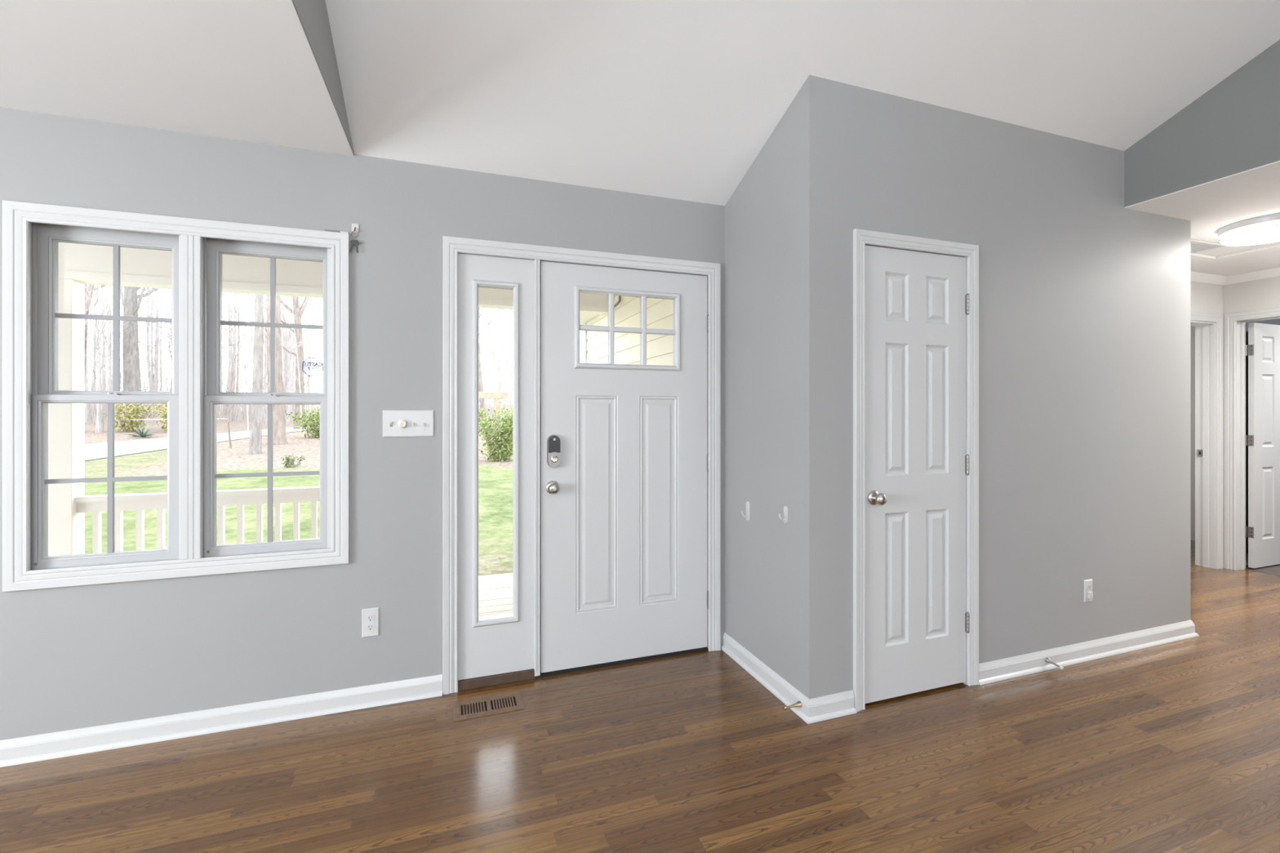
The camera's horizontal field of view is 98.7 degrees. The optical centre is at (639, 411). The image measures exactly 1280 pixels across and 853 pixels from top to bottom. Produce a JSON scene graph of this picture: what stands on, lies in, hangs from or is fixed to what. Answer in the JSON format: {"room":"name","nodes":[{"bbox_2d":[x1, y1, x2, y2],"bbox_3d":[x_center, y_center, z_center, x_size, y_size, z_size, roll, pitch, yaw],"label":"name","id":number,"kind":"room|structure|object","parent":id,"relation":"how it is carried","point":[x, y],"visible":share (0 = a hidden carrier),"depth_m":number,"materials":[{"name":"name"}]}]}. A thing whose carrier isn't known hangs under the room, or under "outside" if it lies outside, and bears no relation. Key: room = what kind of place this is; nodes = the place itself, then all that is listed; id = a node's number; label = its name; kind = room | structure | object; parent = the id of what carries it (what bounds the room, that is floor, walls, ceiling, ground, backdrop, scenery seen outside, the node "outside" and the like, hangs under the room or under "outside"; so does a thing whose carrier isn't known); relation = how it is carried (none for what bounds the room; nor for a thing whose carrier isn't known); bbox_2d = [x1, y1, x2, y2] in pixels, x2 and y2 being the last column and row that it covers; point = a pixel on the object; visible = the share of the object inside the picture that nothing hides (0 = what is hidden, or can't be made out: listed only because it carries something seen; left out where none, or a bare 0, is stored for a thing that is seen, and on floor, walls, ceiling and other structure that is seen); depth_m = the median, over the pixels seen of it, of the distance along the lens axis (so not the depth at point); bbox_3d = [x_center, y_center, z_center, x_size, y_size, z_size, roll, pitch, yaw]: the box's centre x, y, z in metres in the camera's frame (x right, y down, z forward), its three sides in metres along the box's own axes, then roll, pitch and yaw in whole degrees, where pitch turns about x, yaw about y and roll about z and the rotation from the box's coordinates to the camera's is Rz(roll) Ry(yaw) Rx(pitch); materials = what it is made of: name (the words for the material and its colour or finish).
{"room":"empty living room","nodes":[
{"label":"empty living room","id":0,"kind":"room"},
{"bbox_2d":[0,0,353,155],"bbox_3d":[-2.050,-1.140,-1.685,4.212,0.200,7.585,0,0,-19],"label":"ceiling","id":1,"kind":"structure","parent":0,"point":[245,70],"depth_m":1.78,"materials":[{"name":"white paint"}]},
{"bbox_2d":[292,0,354,154],"bbox_3d":[-0.038,-1.873,-1.055,0.003,1.666,7.435,0,0,-19],"label":"beam","id":2,"kind":"structure","parent":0,"point":[313,15],"depth_m":1.85,"materials":[{"name":"grey paint"}]},
{"bbox_2d":[0,106,724,740],"bbox_3d":[-2.302,0.117,2.168,6.100,2.565,0.150,0,0,-19],"label":"wall","id":3,"kind":"structure","parent":0,"point":[80,656],"depth_m":2.39,"materials":[{"name":"grey paint"}]},
{"bbox_2d":[2,200,349,591],"bbox_3d":[-1.856,-0.057,2.315,1.152,1.458,0.169,0,0,-19],"label":"window","id":4,"kind":"structure","parent":3,"relation":"in","point":[45,238],"depth_m":2.20,"materials":[{"name":"grey"}]},
{"bbox_2d":[0,674,442,767],"bbox_3d":[-3.035,1.275,1.815,4.484,0.088,0.027,0,0,-19],"label":"baseboard","id":5,"kind":"structure","parent":3,"relation":"attached to","point":[37,748],"depth_m":2.26,"materials":[{"name":"white"}]},
{"bbox_2d":[202,237,331,557],"bbox_3d":[-1.614,-0.060,2.411,0.530,1.380,0.148,0,0,-19],"label":"window","id":6,"kind":"structure","parent":3,"relation":"in","point":[213,249],"depth_m":2.37,"materials":[{"name":"grey"}]},
{"bbox_2d":[302,357,323,376],"bbox_3d":[-1.477,-0.200,2.482,0.083,0.087,0.001,0,0,-19],"label":"window sticker","id":7,"kind":"object","parent":6,"relation":"attached to","point":[304,363],"visible":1,"depth_m":2.48,"materials":[{"name":"blue"}]},
{"bbox_2d":[351,223,358,232],"bbox_3d":[-1.266,-0.816,2.441,0.028,0.038,0.023,0,0,-19],"label":"hook","id":8,"kind":"object","parent":3,"relation":"attached to","point":[354,226],"visible":1,"depth_m":2.45,"materials":[{"name":"grey plastic"}]},
{"bbox_2d":[349,231,359,253],"bbox_3d":[-1.268,-0.752,2.439,0.038,0.098,0.006,0,0,-19],"label":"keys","id":9,"kind":"object","parent":8,"relation":"hanging from","point":[353,242],"visible":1,"depth_m":2.44,"materials":[{"name":"grey metal"}]},
{"bbox_2d":[361,607,379,637],"bbox_3d":[-1.210,0.950,2.469,0.070,0.127,0.009,0,0,-19],"label":"wall outlet","id":10,"kind":"object","parent":3,"relation":"attached to","point":[370,616],"visible":1,"depth_m":2.47,"materials":[{"name":"grey plastic"}]},
{"bbox_2d":[365,614,374,622],"bbox_3d":[-1.209,0.929,2.466,0.035,0.027,0.003,0,0,-19],"label":"receptacle","id":11,"kind":"object","parent":10,"relation":"attached to","point":[369,618],"depth_m":2.46,"materials":[{"name":"white"}]},
{"bbox_2d":[382,409,434,437],"bbox_3d":[-1.056,0.056,2.515,0.213,0.122,0.024,0,0,-19],"label":"light switch","id":12,"kind":"object","parent":3,"relation":"attached to","point":[396,423],"visible":1,"depth_m":2.50,"materials":[{"name":"white plastic"}]},
{"bbox_2d":[457,253,533,679],"bbox_3d":[-0.700,0.264,2.681,0.361,2.023,0.058,0,0,-19],"label":"window","id":13,"kind":"structure","parent":3,"relation":"in","point":[502,644],"depth_m":2.65,"materials":[{"name":"grey paint"}]},
{"bbox_2d":[442,235,720,694],"bbox_3d":[-0.264,0.252,2.877,1.445,2.136,0.168,0,0,-19],"label":"door frame","id":14,"kind":"structure","parent":3,"relation":"attached to","point":[451,246],"depth_m":2.71,"materials":[{"name":"white"}]},
{"bbox_2d":[540,261,709,675],"bbox_3d":[-0.051,0.282,2.877,0.927,2.056,0.111,0,0,-19],"label":"door","id":15,"kind":"structure","parent":3,"relation":"in","point":[624,460],"depth_m":2.87,"materials":[{"name":"grey paint"}]},
{"bbox_2d":[0,540,1279,852],"bbox_3d":[1.389,1.360,0.119,11.900,0.080,8.700,0,0,-19],"label":"floor","id":16,"kind":"structure","parent":0,"point":[1174,747],"depth_m":2.02,"materials":[{"name":"brown wood"}]},
{"bbox_2d":[453,691,524,721],"bbox_3d":[-0.680,1.318,2.462,0.296,0.003,0.156,0,0,-19],"label":"floor vent","id":17,"kind":"object","parent":16,"relation":"in","point":[499,704],"visible":1,"depth_m":2.46,"materials":[{"name":"brown wood"}]},
{"bbox_2d":[724,97,795,687],"bbox_3d":[0.629,-0.050,2.774,0.100,2.741,0.657,0,0,-19],"label":"wall","id":18,"kind":"structure","parent":0,"point":[760,212],"depth_m":2.71,"materials":[{"name":"grey paint"}]},
{"bbox_2d":[741,501,749,520],"bbox_3d":[0.537,0.514,2.822,0.041,0.100,0.030,0,0,-19],"label":"wall hook","id":19,"kind":"object","parent":18,"relation":"attached to","point":[747,517],"visible":1,"depth_m":2.82,"materials":[{"name":"grey plastic"}]},
{"bbox_2d":[777,506,787,523],"bbox_3d":[0.649,0.473,2.507,0.041,0.079,0.025,0,0,-19],"label":"wall hook","id":20,"kind":"object","parent":18,"relation":"attached to","point":[784,520],"visible":1,"depth_m":2.50,"materials":[{"name":"grey plastic"}]},
{"bbox_2d":[720,631,856,724],"bbox_3d":[0.697,1.275,2.730,0.253,0.088,0.784,0,0,-19],"label":"baseboard","id":21,"kind":"structure","parent":18,"relation":"attached to","point":[828,707],"depth_m":2.46,"materials":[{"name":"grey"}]},
{"bbox_2d":[782,701,802,710],"bbox_3d":[0.660,1.274,2.378,0.082,0.027,0.028,0,0,-19],"label":"door stop","id":22,"kind":"object","parent":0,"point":[798,704],"visible":1,"depth_m":2.38,"materials":[{"name":"gold metal"}]},
{"bbox_2d":[324,0,1279,275],"bbox_3d":[3.118,-1.911,0.188,6.775,1.649,7.680,0,0,-19],"label":"ceiling","id":23,"kind":"structure","parent":0,"point":[669,99],"depth_m":2.35,"materials":[{"name":"white paint"}]},
{"bbox_2d":[1191,239,1225,253],"bbox_3d":[3.588,-1.118,3.678,0.695,0.012,0.180,0,0,-19],"label":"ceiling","id":24,"kind":"structure","parent":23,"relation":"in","point":[1197,246],"depth_m":3.70,"materials":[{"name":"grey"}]},
{"bbox_2d":[1217,213,1279,245],"bbox_3d":[3.762,-1.078,3.283,0.428,0.090,0.428,0,0,-19],"label":"ceiling lamp","id":25,"kind":"object","parent":23,"relation":"attached to","point":[1263,229],"visible":1,"depth_m":3.25,"materials":[{"name":"white"}]},
{"bbox_2d":[795,75,1191,698],"bbox_3d":[1.969,-0.070,2.845,2.674,2.780,0.100,0,0,-19],"label":"wall","id":26,"kind":"structure","parent":0,"point":[1085,297],"depth_m":2.78,"materials":[{"name":"grey paint"}]},
{"bbox_2d":[853,228,978,711],"bbox_3d":[1.272,0.259,2.589,0.731,2.121,0.118,0,0,-19],"label":"door frame","id":27,"kind":"structure","parent":26,"relation":"attached to","point":[861,237],"depth_m":2.55,"materials":[{"name":"grey"}]},
{"bbox_2d":[865,244,968,703],"bbox_3d":[1.293,0.282,2.545,0.618,2.047,0.102,0,0,-19],"label":"door","id":28,"kind":"structure","parent":26,"relation":"in","point":[917,303],"depth_m":2.55,"materials":[{"name":"grey paint"}]},
{"bbox_2d":[1084,578,1093,602],"bbox_3d":[2.398,0.960,2.934,0.064,0.118,0.017,0,0,-19],"label":"wall outlet","id":29,"kind":"object","parent":26,"relation":"attached to","point":[1088,593],"visible":1,"depth_m":2.93,"materials":[{"name":"grey plastic"}]},
{"bbox_2d":[978,620,1199,685],"bbox_3d":[2.328,1.275,3.310,1.741,0.088,0.792,0,0,-19],"label":"baseboard","id":30,"kind":"structure","parent":26,"relation":"attached to","point":[990,672],"depth_m":2.91,"materials":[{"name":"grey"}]},
{"bbox_2d":[1191,244,1279,262],"bbox_3d":[3.942,-1.115,3.199,1.163,0.018,1.510,0,0,-19],"label":"trim","id":31,"kind":"structure","parent":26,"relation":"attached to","point":[1196,257],"depth_m":3.92,"materials":[{"name":"white paint"}]},
{"bbox_2d":[1191,325,1195,540],"bbox_3d":[4.423,0.040,5.199,2.800,2.560,1.137,0,0,-19],"label":"wall","id":32,"kind":"structure","parent":0,"point":[1193,328],"depth_m":5.62,"materials":[{"name":"grey paint"}]},
{"bbox_2d":[1124,39,1279,207],"bbox_3d":[3.830,-0.688,-0.039,0.120,4.016,6.578,0,0,-19],"label":"wall","id":33,"kind":"structure","parent":0,"point":[1233,127],"depth_m":2.68,"materials":[{"name":"grey paint"}]},
{"bbox_2d":[1191,280,1222,323],"bbox_3d":[3.995,0.098,4.381,2.170,2.444,0.120,0,0,-19],"label":"wall","id":34,"kind":"structure","parent":0,"point":[1205,297],"depth_m":4.57,"materials":[{"name":"grey paint"}]},
{"bbox_2d":[1191,306,1279,569],"bbox_3d":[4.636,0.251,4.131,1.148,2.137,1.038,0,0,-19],"label":"door frame","id":35,"kind":"structure","parent":34,"relation":"attached to","point":[1209,336],"depth_m":4.61,"materials":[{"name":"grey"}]},
{"bbox_2d":[1245,322,1279,568],"bbox_3d":[5.421,0.285,4.710,0.729,2.041,0.053,0,0,-19],"label":"door","id":36,"kind":"structure","parent":34,"relation":"in","point":[1263,348],"depth_m":4.62,"materials":[{"name":"grey paint"}]},
{"bbox_2d":[1191,266,1279,284],"bbox_3d":[4.290,-1.094,3.365,2.050,0.060,1.993,0,0,-19],"label":"crown molding","id":37,"kind":"structure","parent":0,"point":[1195,276],"depth_m":4.50,"materials":[{"name":"white paint"}]},
{"bbox_2d":[1222,275,1279,314],"bbox_3d":[5.330,0.098,3.679,0.120,2.444,2.093,0,0,-19],"label":"wall","id":38,"kind":"structure","parent":0,"point":[1264,293],"depth_m":4.48,"materials":[{"name":"grey paint"}]},
{"bbox_2d":[1244,564,1279,576],"bbox_3d":[6.389,1.359,4.291,2.295,0.082,1.643,0,0,-19],"label":"floor tile","id":39,"kind":"structure","parent":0,"point":[1274,569],"depth_m":4.58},
{"label":"outside","id":40,"kind":"structure","parent":0,"visible":0},
{"bbox_2d":[84,424,319,460],"bbox_3d":[-20.888,1.245,19.739,11.918,1.110,41.618,0,0,16],"label":"driveway","id":41,"kind":"structure","parent":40,"point":[96,451],"depth_m":20.78,"materials":[{"name":"concrete"}]},
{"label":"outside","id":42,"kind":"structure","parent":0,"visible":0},
{"bbox_2d":[84,403,512,576],"bbox_3d":[-34.088,0.200,51.546,120.000,3.240,114.100,0,0,-19],"label":"lawn","id":43,"kind":"structure","parent":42,"point":[495,477],"depth_m":12.55,"materials":[{"name":"green plant"}]},
{"bbox_2d":[84,284,106,372],"bbox_3d":[-27.516,-7.721,27.268,5.408,17.881,6.176,0,0,28],"label":"bare tree","id":44,"kind":"object","parent":43,"relation":"on","point":[87,301],"visible":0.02,"depth_m":27.31,"materials":[{"name":"brown plant"}]},
{"bbox_2d":[84,284,111,390],"bbox_3d":[-25.295,-4.331,25.176,3.486,11.349,3.573,0,0,8],"label":"bare tree","id":45,"kind":"object","parent":43,"relation":"on","point":[86,284],"visible":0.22,"depth_m":25.19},
{"bbox_2d":[84,284,112,431],"bbox_3d":[-27.892,-3.054,28.188,2.724,8.543,3.768,0,0,3],"label":"bare tree","id":46,"kind":"object","parent":43,"relation":"on","point":[97,297],"visible":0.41,"depth_m":28.12,"materials":[{"name":"plant"}]},
{"bbox_2d":[87,284,122,415],"bbox_3d":[-43.374,-14.932,45.179,9.935,31.145,10.582,0,0,-23],"label":"bare tree","id":47,"kind":"object","parent":43,"relation":"on","point":[92,384],"visible":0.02,"depth_m":45.15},
{"bbox_2d":[84,287,142,423],"bbox_3d":[-34.974,-11.289,35.540,5.920,24.576,9.212,0,0,27],"label":"bare tree","id":48,"kind":"object","parent":43,"relation":"on","point":[86,405],"visible":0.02,"depth_m":34.37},
{"bbox_2d":[88,286,142,418],"bbox_3d":[-38.678,-9.935,40.522,5.340,21.366,8.309,0,0,-38],"label":"bare tree","id":49,"kind":"object","parent":43,"relation":"on","point":[104,307],"visible":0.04,"depth_m":40.73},
{"bbox_2d":[84,284,149,432],"bbox_3d":[-27.457,-4.525,27.555,3.880,11.548,3.639,0,0,31],"label":"bare tree","id":50,"kind":"object","parent":43,"relation":"on","point":[98,288],"visible":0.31,"depth_m":27.31,"materials":[{"name":"plant"}]},
{"bbox_2d":[87,284,153,391],"bbox_3d":[-40.699,-5.973,41.637,5.778,13.329,4.689,0,0,2],"label":"bare tree","id":51,"kind":"object","parent":43,"relation":"on","point":[94,344],"visible":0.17,"depth_m":41.39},
{"bbox_2d":[89,285,153,391],"bbox_3d":[-56.328,-11.881,58.073,7.505,24.068,8.469,0,0,-20],"label":"bare tree","id":52,"kind":"object","parent":43,"relation":"on","point":[113,286],"visible":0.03,"depth_m":58.29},
{"bbox_2d":[84,284,161,432],"bbox_3d":[-25.680,-5.709,26.953,4.697,13.982,4.406,0,0,6],"label":"bare tree","id":53,"kind":"object","parent":43,"relation":"on","point":[112,295],"visible":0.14,"depth_m":26.91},
{"bbox_2d":[88,285,167,391],"bbox_3d":[-32.541,-12.836,32.413,10.114,27.789,7.395,0,0,24],"label":"bare tree","id":54,"kind":"object","parent":43,"relation":"on","point":[109,345],"visible":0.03,"depth_m":33.53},
{"bbox_2d":[102,403,159,431],"bbox_3d":[-25.761,0.097,27.805,2.232,1.983,1.420,0,0,3],"label":"shrub","id":55,"kind":"object","parent":43,"relation":"on","point":[131,425],"visible":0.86,"depth_m":27.71,"materials":[{"name":"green plant"}]},
{"bbox_2d":[93,286,171,417],"bbox_3d":[-39.687,-11.198,43.770,8.022,23.804,7.109,0,0,25],"label":"bare tree","id":56,"kind":"object","parent":43,"relation":"on","point":[147,332],"visible":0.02,"depth_m":44.22,"materials":[{"name":"plant"}]},
{"bbox_2d":[106,288,170,414],"bbox_3d":[-42.630,-9.125,47.998,6.086,19.351,7.499,0,0,30],"label":"bare tree","id":57,"kind":"object","parent":43,"relation":"on","point":[156,348],"visible":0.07,"depth_m":48.43,"materials":[{"name":"plant"}]},
{"bbox_2d":[120,286,159,430],"bbox_3d":[-27.576,-8.898,28.916,7.051,20.163,7.551,0,0,-19],"label":"bare tree","id":58,"kind":"object","parent":43,"relation":"on","point":[131,376],"visible":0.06,"depth_m":28.97,"materials":[{"name":"grey plant"}]},
{"bbox_2d":[127,422,158,437],"bbox_3d":[-21.966,0.816,24.354,1.325,0.684,1.379,0,0,16],"label":"yucca plant","id":59,"kind":"object","parent":43,"relation":"on","point":[140,433],"visible":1,"depth_m":24.34,"materials":[{"name":"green plant"}]},
{"bbox_2d":[120,287,171,406],"bbox_3d":[-39.541,-8.290,43.995,7.012,17.832,7.469,0,0,-37],"label":"bare tree","id":60,"kind":"object","parent":43,"relation":"on","point":[160,340],"visible":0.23,"depth_m":44.06,"materials":[{"name":"plant"}]},
{"bbox_2d":[120,288,170,389],"bbox_3d":[-43.615,-9.542,49.026,5.184,20.062,8.066,0,0,-7],"label":"bare tree","id":61,"kind":"object","parent":43,"relation":"on","point":[151,328],"visible":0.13,"depth_m":48.24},
{"bbox_2d":[121,288,171,412],"bbox_3d":[-41.137,-6.916,48.094,5.164,14.857,5.827,0,0,38],"label":"bare tree","id":62,"kind":"object","parent":43,"relation":"on","point":[169,345],"visible":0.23,"depth_m":47.72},
{"bbox_2d":[122,286,171,338],"bbox_3d":[-30.693,-11.774,35.965,6.295,25.615,9.795,0,0,-8],"label":"bare tree","id":63,"kind":"object","parent":43,"relation":"on","point":[122,286],"visible":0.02,"depth_m":34.76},
{"bbox_2d":[150,404,167,431],"bbox_3d":[-23.489,0.176,27.973,1.794,1.833,1.644,0,0,7],"label":"shrub","id":64,"kind":"object","parent":43,"relation":"on","point":[163,407],"visible":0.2,"depth_m":27.53,"materials":[{"name":"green plant"}]},
{"bbox_2d":[160,293,253,414],"bbox_3d":[-35.636,-9.930,48.222,6.136,20.931,9.548,0,0,18],"label":"bare tree","id":65,"kind":"object","parent":43,"relation":"on","point":[238,333],"visible":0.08,"depth_m":49.35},
{"bbox_2d":[137,289,284,421],"bbox_3d":[-29.253,-9.367,37.871,9.800,20.521,6.298,0,0,-33],"label":"bare tree","id":66,"kind":"object","parent":43,"relation":"on","point":[233,411],"visible":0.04,"depth_m":39.05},
{"bbox_2d":[165,297,284,347],"bbox_3d":[-23.416,-8.375,30.137,6.378,19.125,5.078,0,0,1],"label":"bare tree","id":67,"kind":"object","parent":43,"relation":"on","point":[244,297],"visible":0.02,"depth_m":31.53,"materials":[{"name":"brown plant"}]},
{"bbox_2d":[216,350,251,448],"bbox_3d":[-15.234,-0.393,20.306,1.508,3.856,1.063,0,0,8],"label":"bare tree","id":68,"kind":"object","parent":43,"relation":"on","point":[240,374],"visible":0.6,"depth_m":20.29,"materials":[{"name":"brown plant"}]},
{"bbox_2d":[222,292,253,415],"bbox_3d":[-35.638,-12.723,47.120,7.437,26.681,9.208,0,0,-39],"label":"bare tree","id":69,"kind":"object","parent":43,"relation":"on","point":[229,348],"visible":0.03,"depth_m":47.78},
{"bbox_2d":[222,293,264,431],"bbox_3d":[-21.401,-4.158,28.827,3.397,10.779,3.621,0,0,31],"label":"bare tree","id":70,"kind":"object","parent":43,"relation":"on","point":[245,362],"visible":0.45,"depth_m":29.40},
{"bbox_2d":[222,293,266,372],"bbox_3d":[-21.471,-5.037,29.916,3.473,12.582,3.506,0,0,30],"label":"bare tree","id":71,"kind":"object","parent":43,"relation":"on","point":[247,295],"visible":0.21,"depth_m":30.10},
{"bbox_2d":[222,292,282,414],"bbox_3d":[-35.651,-9.978,48.698,7.131,21.204,5.787,0,0,-14],"label":"bare tree","id":72,"kind":"object","parent":43,"relation":"on","point":[228,331],"visible":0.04,"depth_m":48.23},
{"bbox_2d":[248,294,263,454],"bbox_3d":[-13.339,-7.965,18.238,6.625,19.154,6.429,0,0,41],"label":"bare tree","id":73,"kind":"object","parent":43,"relation":"on","point":[255,429],"visible":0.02,"depth_m":18.58,"materials":[{"name":"grey plant"}]},
{"bbox_2d":[235,296,292,424],"bbox_3d":[-23.880,-3.221,34.647,3.780,8.570,2.732,0,0,23],"label":"bare tree","id":74,"kind":"object","parent":43,"relation":"on","point":[264,352],"visible":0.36,"depth_m":34.83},
{"bbox_2d":[236,294,292,413],"bbox_3d":[-25.773,-14.533,41.970,11.740,30.987,7.545,0,0,-37],"label":"bare tree","id":75,"kind":"object","parent":43,"relation":"on","point":[284,297],"visible":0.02,"depth_m":40.37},
{"bbox_2d":[225,296,311,408],"bbox_3d":[-24.934,-13.647,37.803,7.886,29.274,6.703,0,0,28],"label":"bare tree","id":76,"kind":"object","parent":43,"relation":"on","point":[286,354],"visible":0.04,"depth_m":39.27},
{"bbox_2d":[231,294,309,428],"bbox_3d":[-21.023,-8.370,32.914,7.125,19.139,9.347,0,0,-11],"label":"bare tree","id":77,"kind":"object","parent":43,"relation":"on","point":[298,312],"visible":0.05,"depth_m":31.51,"materials":[{"name":"brown plant"}]},
{"bbox_2d":[222,296,319,421],"bbox_3d":[-25.257,-9.638,38.940,5.423,21.185,7.517,0,0,3],"label":"bare tree","id":78,"kind":"object","parent":43,"relation":"on","point":[286,297],"visible":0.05,"depth_m":39.06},
{"bbox_2d":[266,294,288,444],"bbox_3d":[-14.039,-9.782,22.154,7.436,22.598,6.812,0,0,-35],"label":"bare tree","id":79,"kind":"object","parent":43,"relation":"on","point":[279,434],"visible":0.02,"depth_m":22.04,"materials":[{"name":"brown plant"}]},
{"bbox_2d":[237,293,323,422],"bbox_3d":[-25.365,-9.570,37.488,6.766,21.065,5.465,0,0,7],"label":"bare tree","id":80,"kind":"object","parent":43,"relation":"on","point":[264,388],"visible":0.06,"depth_m":37.81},
{"bbox_2d":[252,293,311,424],"bbox_3d":[-22.572,-4.134,35.578,3.256,10.344,3.177,0,0,22],"label":"bare tree","id":81,"kind":"object","parent":43,"relation":"on","point":[288,345],"visible":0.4,"depth_m":35.76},
{"bbox_2d":[280,454,305,467],"bbox_3d":[-9.662,1.398,15.329,0.575,0.388,0.357,0,0,-37],"label":"shrub","id":82,"kind":"object","parent":43,"relation":"on","point":[289,461],"visible":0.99,"depth_m":15.29,"materials":[{"name":"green plant"}]},
{"bbox_2d":[281,301,313,408],"bbox_3d":[-39.838,-6.714,63.247,4.572,13.624,5.633,0,0,-32],"label":"bare tree","id":83,"kind":"object","parent":43,"relation":"on","point":[291,301],"visible":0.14,"depth_m":63.01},
{"bbox_2d":[280,297,315,426],"bbox_3d":[-21.295,-4.373,34.216,3.061,10.985,3.032,0,0,-24],"label":"bare tree","id":84,"kind":"object","parent":43,"relation":"on","point":[300,299],"visible":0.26,"depth_m":34.02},
{"bbox_2d":[84,292,512,424],"bbox_3d":[-40.338,-4.985,50.759,69.596,11.569,39.077,0,0,-19],"label":"trees","id":85,"kind":"object","parent":43,"relation":"on","point":[166,389],"visible":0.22,"depth_m":42.94,"materials":[{"name":"grey"}]},
{"bbox_2d":[280,296,318,429],"bbox_3d":[-19.261,-3.171,30.589,2.416,8.752,2.439,0,0,35],"label":"bare tree","id":86,"kind":"object","parent":43,"relation":"on","point":[295,338],"visible":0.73,"depth_m":30.71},
{"bbox_2d":[280,295,320,390],"bbox_3d":[-37.464,-12.634,56.193,10.059,25.964,9.444,0,0,39],"label":"bare tree","id":87,"kind":"object","parent":43,"relation":"on","point":[282,295],"visible":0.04,"depth_m":56.69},
{"bbox_2d":[280,298,321,417],"bbox_3d":[-19.677,-3.810,32.661,4.312,9.971,3.740,0,0,-3],"label":"bare tree","id":88,"kind":"object","parent":43,"relation":"on","point":[308,349],"visible":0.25,"depth_m":32.63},
{"bbox_2d":[284,406,319,438],"bbox_3d":[-14.646,0.356,25.621,3.710,1.811,2.021,0,0,-34],"label":"shrub","id":89,"kind":"object","parent":43,"relation":"on","point":[312,427],"visible":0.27,"depth_m":25.07,"materials":[{"name":"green plant"}]},
{"bbox_2d":[291,298,323,413],"bbox_3d":[-33.562,-12.111,55.651,7.998,25.080,10.938,0,0,-18],"label":"bare tree","id":90,"kind":"object","parent":43,"relation":"on","point":[293,370],"visible":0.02,"depth_m":54.86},
{"bbox_2d":[304,309,323,425],"bbox_3d":[-19.738,-2.591,33.220,2.376,7.451,3.286,0,0,-20],"label":"bare tree","id":91,"kind":"object","parent":43,"relation":"on","point":[313,317],"visible":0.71,"depth_m":33.15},
{"bbox_2d":[478,307,497,432],"bbox_3d":[-9.193,-6.698,30.195,3.686,16.084,4.608,0,0,0],"label":"bare tree","id":92,"kind":"object","parent":43,"relation":"on","point":[480,378],"visible":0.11,"depth_m":29.83,"materials":[{"name":"brown plant"}]},
{"bbox_2d":[478,308,502,390],"bbox_3d":[-9.044,-2.629,30.152,3.505,7.946,2.534,0,0,21],"label":"bare tree","id":93,"kind":"object","parent":43,"relation":"on","point":[489,308],"visible":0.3,"depth_m":30.09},
{"bbox_2d":[478,391,508,451],"bbox_3d":[-5.455,0.435,19.283,1.640,2.210,0.180,0,0,-19],"label":"timber post","id":94,"kind":"object","parent":43,"relation":"on","point":[495,396],"visible":0.5,"depth_m":19.33,"materials":[{"name":"wood"}]},
{"bbox_2d":[478,401,512,461],"bbox_3d":[-4.480,0.645,17.242,1.741,1.882,1.556,0,0,34],"label":"shrub","id":95,"kind":"object","parent":43,"relation":"on","point":[504,453],"visible":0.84,"depth_m":17.05,"materials":[{"name":"green plant"}]},
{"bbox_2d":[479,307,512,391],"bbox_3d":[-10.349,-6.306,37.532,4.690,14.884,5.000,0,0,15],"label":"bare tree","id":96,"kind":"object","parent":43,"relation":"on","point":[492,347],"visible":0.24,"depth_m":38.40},
{"bbox_2d":[480,308,512,422],"bbox_3d":[-8.746,-4.364,31.890,3.580,11.360,3.816,0,0,-10],"label":"bare tree","id":97,"kind":"object","parent":43,"relation":"on","point":[495,311],"visible":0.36,"depth_m":31.22,"materials":[{"name":"plant"}]},
{"bbox_2d":[480,308,512,374],"bbox_3d":[-13.573,-7.939,52.371,6.117,17.293,7.538,0,0,-37],"label":"bare tree","id":98,"kind":"object","parent":43,"relation":"on","point":[497,308],"visible":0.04,"depth_m":52.13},
{"bbox_2d":[488,309,512,420],"bbox_3d":[-8.453,-4.857,37.671,3.779,12.003,3.686,0,0,6],"label":"bare tree","id":99,"kind":"object","parent":43,"relation":"on","point":[511,347],"visible":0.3,"depth_m":37.78,"materials":[{"name":"plant"}]},
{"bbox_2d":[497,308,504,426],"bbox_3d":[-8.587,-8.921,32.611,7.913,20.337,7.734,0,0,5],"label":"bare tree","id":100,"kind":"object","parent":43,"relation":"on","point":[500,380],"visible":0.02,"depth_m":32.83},
{"bbox_2d":[579,295,673,365],"bbox_3d":[-0.272,0.270,4.830,0.500,3.100,3.510,0,0,-19],"label":"house wing","id":101,"kind":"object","parent":43,"relation":"on","point":[660,312],"visible":0.15,"depth_m":4.63,"materials":[{"name":"beige plastic"}]},
{"bbox_2d":[58,242,608,315],"bbox_3d":[-3.318,-1.161,3.198,7.070,0.438,2.460,0,0,-19],"label":"porch roof","id":102,"kind":"structure","parent":101,"relation":"attached to","point":[85,264],"depth_m":4.25,"materials":[{"name":"white paint"}]},
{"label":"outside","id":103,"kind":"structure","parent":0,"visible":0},
{"bbox_2d":[478,573,512,618],"bbox_3d":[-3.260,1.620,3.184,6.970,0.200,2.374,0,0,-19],"label":"porch deck","id":104,"kind":"object","parent":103,"point":[495,591],"depth_m":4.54,"materials":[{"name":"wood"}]},
{"bbox_2d":[48,278,84,556],"bbox_3d":[-4.147,0.289,3.969,0.188,2.462,0.185,0,0,-19],"label":"porch post","id":105,"kind":"object","parent":104,"relation":"on","point":[66,421],"visible":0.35,"depth_m":3.92,"materials":[{"name":"white paint"}]},
{"bbox_2d":[74,486,319,553],"bbox_3d":[-3.061,1.020,4.353,2.157,0.800,0.090,0,0,-19],"label":"porch railing","id":106,"kind":"object","parent":105,"relation":"attached to","point":[95,504],"visible":0.27,"depth_m":4.26,"materials":[{"name":"white paint"}]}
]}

